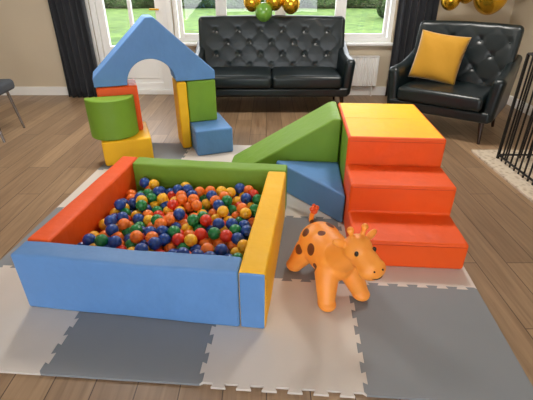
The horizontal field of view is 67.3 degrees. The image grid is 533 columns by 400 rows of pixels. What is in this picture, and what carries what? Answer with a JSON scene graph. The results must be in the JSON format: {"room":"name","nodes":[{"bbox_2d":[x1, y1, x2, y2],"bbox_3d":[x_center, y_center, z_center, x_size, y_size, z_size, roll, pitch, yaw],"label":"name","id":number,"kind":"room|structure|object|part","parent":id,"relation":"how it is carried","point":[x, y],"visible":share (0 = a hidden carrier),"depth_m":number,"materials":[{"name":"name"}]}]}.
{"room":"living room","nodes":[
{"label":"living room","id":0,"kind":"room"},
{"bbox_2d":[0,0,514,86],"bbox_3d":[-0.625,-2.500,4.816,7.150,2.400,0.250,0,29,0],"label":"wall","id":1,"kind":"structure","parent":0,"point":[29,50],"depth_m":4.98,"materials":[{"name":"paint"}]},
{"bbox_2d":[85,0,173,64],"bbox_3d":[-1.660,-2.317,4.774,1.040,2.120,0.040,0,29,0],"label":"trim","id":2,"kind":"structure","parent":1,"relation":"attached to","point":[167,2],"depth_m":4.84,"materials":[{"name":"white paint"}]},
{"bbox_2d":[89,0,173,94],"bbox_3d":[-1.660,-2.329,4.858,0.920,2.060,0.120,0,29,0],"label":"door","id":3,"kind":"structure","parent":1,"relation":"in","point":[151,76],"depth_m":5.14,"materials":[{"name":"white paint"}]},
{"bbox_2d":[2,87,385,94],"bbox_3d":[-0.635,-1.431,5.248,7.130,0.110,0.020,0,29,0],"label":"baseboard","id":4,"kind":"structure","parent":1,"relation":"attached to","point":[17,90],"depth_m":5.24,"materials":[{"name":"white paint"}]},
{"bbox_2d":[172,0,395,41],"bbox_3d":[0.210,-2.622,4.715,2.700,1.410,0.090,0,29,0],"label":"frame","id":5,"kind":"object","parent":1,"relation":"attached to","point":[340,5],"visible":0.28,"depth_m":4.91,"materials":[{"name":"white paint"}]},
{"bbox_2d":[182,42,392,45],"bbox_3d":[0.210,-1.942,4.973,2.800,0.030,0.130,0,29,0],"label":"sill","id":6,"kind":"structure","parent":1,"relation":"attached to","point":[185,43],"depth_m":4.92,"materials":[{"name":"white paint"}]},
{"bbox_3d":[-0.250,-3.320,4.148,4.900,0.027,0.134,0,29,0],"label":"curtain rod","id":7,"kind":"object","parent":1,"relation":"attached to","visible":0},
{"bbox_2d":[48,0,97,97],"bbox_3d":[-2.324,-2.291,4.632,0.455,2.190,0.093,0,29,0],"label":"curtain","id":8,"kind":"object","parent":7,"relation":"hanging from","point":[70,20],"visible":0.95,"depth_m":4.85,"materials":[{"name":"black fabric"}]},
{"bbox_2d":[385,0,439,95],"bbox_3d":[1.776,-2.300,4.649,0.495,2.190,0.093,0,29,0],"label":"curtain","id":9,"kind":"object","parent":7,"relation":"hanging from","point":[410,13],"visible":0.57,"depth_m":4.76,"materials":[{"name":"black fabric"}]},
{"bbox_2d":[0,94,532,399],"bbox_3d":[-0.625,0.637,1.689,7.150,0.100,8.750,0,29,0],"label":"floor","id":10,"kind":"structure","parent":0,"point":[42,163],"depth_m":2.87,"materials":[{"name":"brown wood"}]},
{"bbox_2d":[0,79,25,142],"bbox_3d":[-2.713,-1.052,3.663,0.545,0.970,0.500,-2,29,-4],"label":"dining chair","id":11,"kind":"object","parent":10,"relation":"on","point":[6,85],"visible":1,"depth_m":3.82,"materials":[{"name":"grey fabric"}]},
{"bbox_3d":[-2.470,-0.724,3.644,0.082,0.413,0.028,13,31,23],"label":"leg","id":12,"kind":"part","parent":11,"relation":"part of","materials":[{"name":"silver metal"}]},
{"bbox_3d":[-2.690,-1.014,3.686,0.500,0.100,0.500,-2,29,-4],"label":"seat","id":13,"kind":"part","parent":11,"relation":"part of","materials":[{"name":"grey fabric"}]},
{"bbox_3d":[-2.504,-0.910,3.984,0.082,0.413,0.028,-19,34,-31],"label":"leg","id":14,"kind":"part","parent":11,"relation":"part of","materials":[{"name":"silver metal"}]},
{"bbox_2d":[0,143,532,399],"bbox_3d":[-0.159,0.101,2.551,2.451,0.011,2.460,2,29,4],"label":"play mat","id":15,"kind":"object","parent":10,"relation":"on","point":[420,333],"visible":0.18,"depth_m":1.65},
{"bbox_2d":[101,121,153,165],"bbox_3d":[-1.188,-0.491,3.410,0.380,0.200,0.470,-10,30,-17],"label":"block","id":16,"kind":"object","parent":15,"relation":"on","point":[140,144],"depth_m":3.21,"materials":[{"name":"yellow leather"}]},
{"bbox_2d":[84,94,138,140],"bbox_3d":[-1.213,-0.644,3.152,0.369,0.310,0.180,-10,30,-17],"label":"cylinder","id":17,"kind":"object","parent":16,"relation":"on","point":[110,118],"depth_m":3.10,"materials":[{"name":"green leather"}]},
{"bbox_2d":[96,79,142,129],"bbox_3d":[-1.227,-0.789,3.352,0.310,0.373,0.270,-10,30,-17],"label":"block","id":18,"kind":"object","parent":16,"relation":"on","point":[131,88],"depth_m":3.19,"materials":[{"name":"red leather"}]},
{"bbox_2d":[11,156,286,328],"bbox_3d":[-0.476,0.131,2.167,1.102,0.302,1.102,4,29,6],"label":"pit","id":19,"kind":"object","parent":15,"relation":"on","point":[194,241],"visible":1,"depth_m":1.86,"materials":[{"name":"blue leather"}]},
{"bbox_3d":[-0.955,0.075,2.270,0.122,0.301,0.978,4,29,6],"label":"panel","id":20,"kind":"part","parent":19,"relation":"part of","materials":[{"name":"leather"}]},
{"bbox_3d":[-0.593,0.361,1.747,0.978,0.301,0.121,4,29,6],"label":"panel","id":21,"kind":"part","parent":19,"relation":"part of","materials":[{"name":"blue leather"}]},
{"bbox_3d":[-0.359,-0.099,2.587,0.978,0.302,0.122,4,29,6],"label":"panel","id":22,"kind":"part","parent":19,"relation":"part of","materials":[{"name":"green leather"}]},
{"bbox_3d":[0.003,0.187,2.065,0.122,0.302,0.978,4,29,6],"label":"panel","id":23,"kind":"part","parent":19,"relation":"part of","materials":[{"name":"yellow leather"}]},
{"bbox_2d":[172,77,191,147],"bbox_3d":[-0.746,-0.774,3.536,0.080,0.575,0.270,-10,30,-17],"label":"block","id":24,"kind":"object","parent":15,"relation":"on","point":[179,87],"depth_m":3.44,"materials":[{"name":"yellow leather"}]},
{"bbox_2d":[190,112,232,155],"bbox_3d":[-0.518,-0.602,3.591,0.315,0.220,0.490,-10,30,-17],"label":"block","id":25,"kind":"object","parent":15,"relation":"on","point":[208,137],"visible":0.76,"depth_m":3.40,"materials":[{"name":"blue leather"}]},
{"bbox_2d":[185,79,216,121],"bbox_3d":[-0.592,-0.903,3.541,0.245,0.353,0.250,-10,30,-17],"label":"block","id":26,"kind":"object","parent":25,"relation":"on","point":[201,94],"depth_m":3.43,"materials":[{"name":"green leather"}]},
{"bbox_2d":[92,14,214,87],"bbox_3d":[-0.933,-1.225,3.242,0.960,0.490,0.280,-10,30,-17],"label":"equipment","id":27,"kind":"object","parent":26,"relation":"on","point":[147,38],"visible":1,"depth_m":3.12,"materials":[{"name":"blue leather"}]},
{"bbox_2d":[232,102,340,163],"bbox_3d":[0.114,-0.442,3.007,0.810,0.500,0.460,2,29,4],"label":"ramp","id":28,"kind":"object","parent":15,"relation":"on","point":[315,136],"depth_m":2.81,"materials":[{"name":"green leather"}]},
{"bbox_2d":[276,161,344,222],"bbox_3d":[0.268,-0.068,2.637,0.432,0.200,0.503,2,29,4],"label":"wedge","id":29,"kind":"object","parent":15,"relation":"on","point":[320,184],"depth_m":2.59,"materials":[{"name":"blue leather"}]},
{"bbox_2d":[286,204,385,311],"bbox_3d":[0.308,0.245,1.828,0.290,0.424,0.516,-10,30,-17],"label":"toy","id":30,"kind":"object","parent":15,"relation":"on","point":[353,260],"visible":1,"depth_m":1.78,"materials":[{"name":"orange rubber"}]},
{"bbox_2d":[338,103,468,268],"bbox_3d":[0.775,-0.190,2.545,0.570,0.501,1.352,2,29,4],"label":"soft play steps","id":31,"kind":"object","parent":15,"relation":"on","point":[394,181],"visible":0.87,"depth_m":2.24,"materials":[{"name":"red leather"}]},
{"bbox_2d":[195,15,354,102],"bbox_3d":[0.060,-1.550,4.564,1.778,0.980,0.776,0,29,0],"label":"leather sofa","id":32,"kind":"object","parent":10,"relation":"on","point":[306,55],"visible":0.92,"depth_m":4.59,"materials":[{"name":"black leather"},{"name":"dark wood"}]},
{"bbox_3d":[-0.760,-1.527,4.591,0.137,0.510,0.720,0,29,0],"label":"arm","id":33,"kind":"part","parent":32,"relation":"part of","materials":[{"name":"black leather"}]},
{"bbox_2d":[211,66,271,87],"bbox_3d":[-0.320,-1.406,4.543,0.754,0.148,0.600,0,29,0],"label":"seat cushion","id":34,"kind":"object","parent":32,"relation":"on","point":[225,76],"depth_m":4.30,"materials":[{"name":"black leather"}]},
{"bbox_3d":[0.060,-1.832,4.689,1.680,0.620,0.189,0,18,0],"label":"backrest","id":35,"kind":"part","parent":32,"relation":"part of","materials":[{"name":"black leather"}]},
{"bbox_2d":[272,66,341,87],"bbox_3d":[0.440,-1.406,4.543,0.754,0.148,0.600,0,29,0],"label":"seat cushion","id":36,"kind":"object","parent":32,"relation":"on","point":[282,76],"depth_m":4.30,"materials":[{"name":"black leather"}]},
{"bbox_3d":[0.880,-1.527,4.591,0.137,0.510,0.720,0,29,0],"label":"arm","id":37,"kind":"part","parent":32,"relation":"part of","materials":[{"name":"black leather"}]},
{"bbox_2d":[350,55,379,95],"bbox_3d":[0.760,-1.578,5.110,1.300,0.500,0.070,0,29,0],"label":"radiator","id":38,"kind":"object","parent":10,"relation":"on","point":[366,66],"visible":0.22,"depth_m":5.05,"materials":[{"name":"white metal"}]},
{"bbox_2d":[350,55,379,56],"bbox_3d":[0.760,-1.793,4.992,1.300,0.010,0.070,0,29,0],"label":"grille","id":39,"kind":"object","parent":38,"relation":"attached to","point":[350,55],"depth_m":4.99,"materials":[{"name":"white metal"}]},
{"bbox_3d":[0.760,-1.629,5.079,1.300,0.360,0.056,0,29,0],"label":"panel","id":40,"kind":"part","parent":38,"relation":"part of","materials":[{"name":"white paint"}]},
{"bbox_2d":[387,20,524,144],"bbox_3d":[1.803,-1.186,3.900,1.038,0.980,0.776,20,34,32],"label":"leather armchair","id":41,"kind":"object","parent":10,"relation":"on","point":[490,64],"visible":0.7,"depth_m":3.79,"materials":[{"name":"black leather"}]},
{"bbox_3d":[1.450,-1.292,4.162,0.137,0.510,0.720,20,34,32],"label":"arm","id":42,"kind":"part","parent":41,"relation":"part of","materials":[{"name":"black leather"}]},
{"bbox_2d":[408,29,471,84],"bbox_3d":[1.665,-1.378,3.874,0.488,0.481,0.207,17,33,28],"label":"throw pillow","id":43,"kind":"object","parent":41,"relation":"on","point":[438,57],"visible":1,"depth_m":3.82,"materials":[{"name":"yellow fabric"}]},
{"bbox_2d":[397,78,491,111],"bbox_3d":[1.750,-1.051,3.894,0.774,0.148,0.600,20,34,32],"label":"seat cushion","id":44,"kind":"object","parent":41,"relation":"on","point":[466,95],"depth_m":3.74,"materials":[{"name":"black leather"}]},
{"bbox_3d":[1.955,-1.447,3.988,0.940,0.620,0.172,20,23,32],"label":"backrest","id":45,"kind":"part","parent":41,"relation":"part of","materials":[{"name":"black leather"}]},
{"bbox_3d":[1.953,-0.622,3.659,0.049,0.222,0.075,-10,30,-18],"label":"leg","id":46,"kind":"part","parent":41,"relation":"part of","materials":[{"name":"brown wood"}]},
{"bbox_3d":[2.170,-1.032,3.686,0.137,0.510,0.720,20,34,32],"label":"arm","id":47,"kind":"part","parent":41,"relation":"part of","materials":[{"name":"black leather"}]},
{"bbox_2d":[471,150,532,202],"bbox_3d":[2.360,-0.064,2.844,1.120,0.020,1.550,0,29,0],"label":"hearth slab","id":48,"kind":"object","parent":10,"relation":"on","point":[488,157],"visible":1,"depth_m":3.16,"materials":[{"name":"stone"}]},
{"bbox_2d":[496,52,532,184],"bbox_3d":[2.410,-0.417,2.593,0.979,0.839,1.268,0,29,0],"label":"fireguard","id":49,"kind":"object","parent":48,"relation":"on","point":[502,156],"visible":1,"depth_m":3.06,"materials":[{"name":"black metal"}]},
{"bbox_3d":[2.412,-0.075,2.780,0.976,0.017,1.268,0,29,0],"label":"rail","id":50,"kind":"part","parent":49,"relation":"part of","materials":[{"name":"black metal"}]},
{"bbox_2d":[509,0,532,105],"bbox_3d":[3.000,-0.459,1.088,0.100,2.400,8.750,0,29,0],"label":"wall","id":51,"kind":"structure","parent":0,"point":[522,12],"depth_m":4.57,"materials":[{"name":"paint"}]},
{"bbox_2d":[507,95,532,115],"bbox_3d":[2.940,0.605,1.528,0.020,0.110,8.500,0,29,0],"label":"baseboard","id":52,"kind":"structure","parent":51,"relation":"attached to","point":[510,100],"depth_m":4.63,"materials":[{"name":"white paint"}]},
{"bbox_3d":[-0.625,-1.555,0.488,7.150,0.100,8.750,0,29,0],"label":"ceiling","id":53,"kind":"structure","parent":0,"visible":0},
{"bbox_2d":[243,0,299,21],"bbox_3d":[0.035,-2.658,4.151,0.670,1.484,0.265,0,29,0],"label":"garland","id":54,"kind":"object","parent":53,"relation":"hanging from","point":[263,11],"visible":1,"depth_m":4.38,"materials":[{"name":"gold foil"},{"name":"green latex"}]},
{"bbox_2d":[441,0,507,14],"bbox_3d":[2.345,-2.659,4.073,0.850,1.407,0.440,0,29,0],"label":"cluster","id":55,"kind":"object","parent":53,"relation":"hanging from","point":[484,7],"visible":1,"depth_m":4.28,"materials":[{"name":"gold metal"}]},
{"label":"outside","id":56,"kind":"structure","parent":0,"visible":0},
{"bbox_2d":[105,8,383,45],"bbox_3d":[0.000,-10.828,22.859,50.000,0.080,29.500,0,29,0],"label":"lawn","id":57,"kind":"structure","parent":56,"point":[357,20],"depth_m":18.50,"materials":[{"name":"green plant"}]},
{"bbox_2d":[104,0,375,7],"bbox_3d":[0.000,-12.764,23.793,40.488,2.400,2.100,0,29,0],"label":"hedge","id":58,"kind":"object","parent":57,"relation":"on","point":[108,3],"visible":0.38,"depth_m":23.64,"materials":[{"name":"green plant"}]},
{"bbox_2d":[376,0,385,17],"bbox_3d":[5.997,-8.704,16.893,2.678,1.914,2.682,0,29,0],"label":"bush","id":59,"kind":"object","parent":57,"relation":"on","point":[380,4],"visible":0.12,"depth_m":17.05,"materials":[{"name":"green plant"}]}
]}

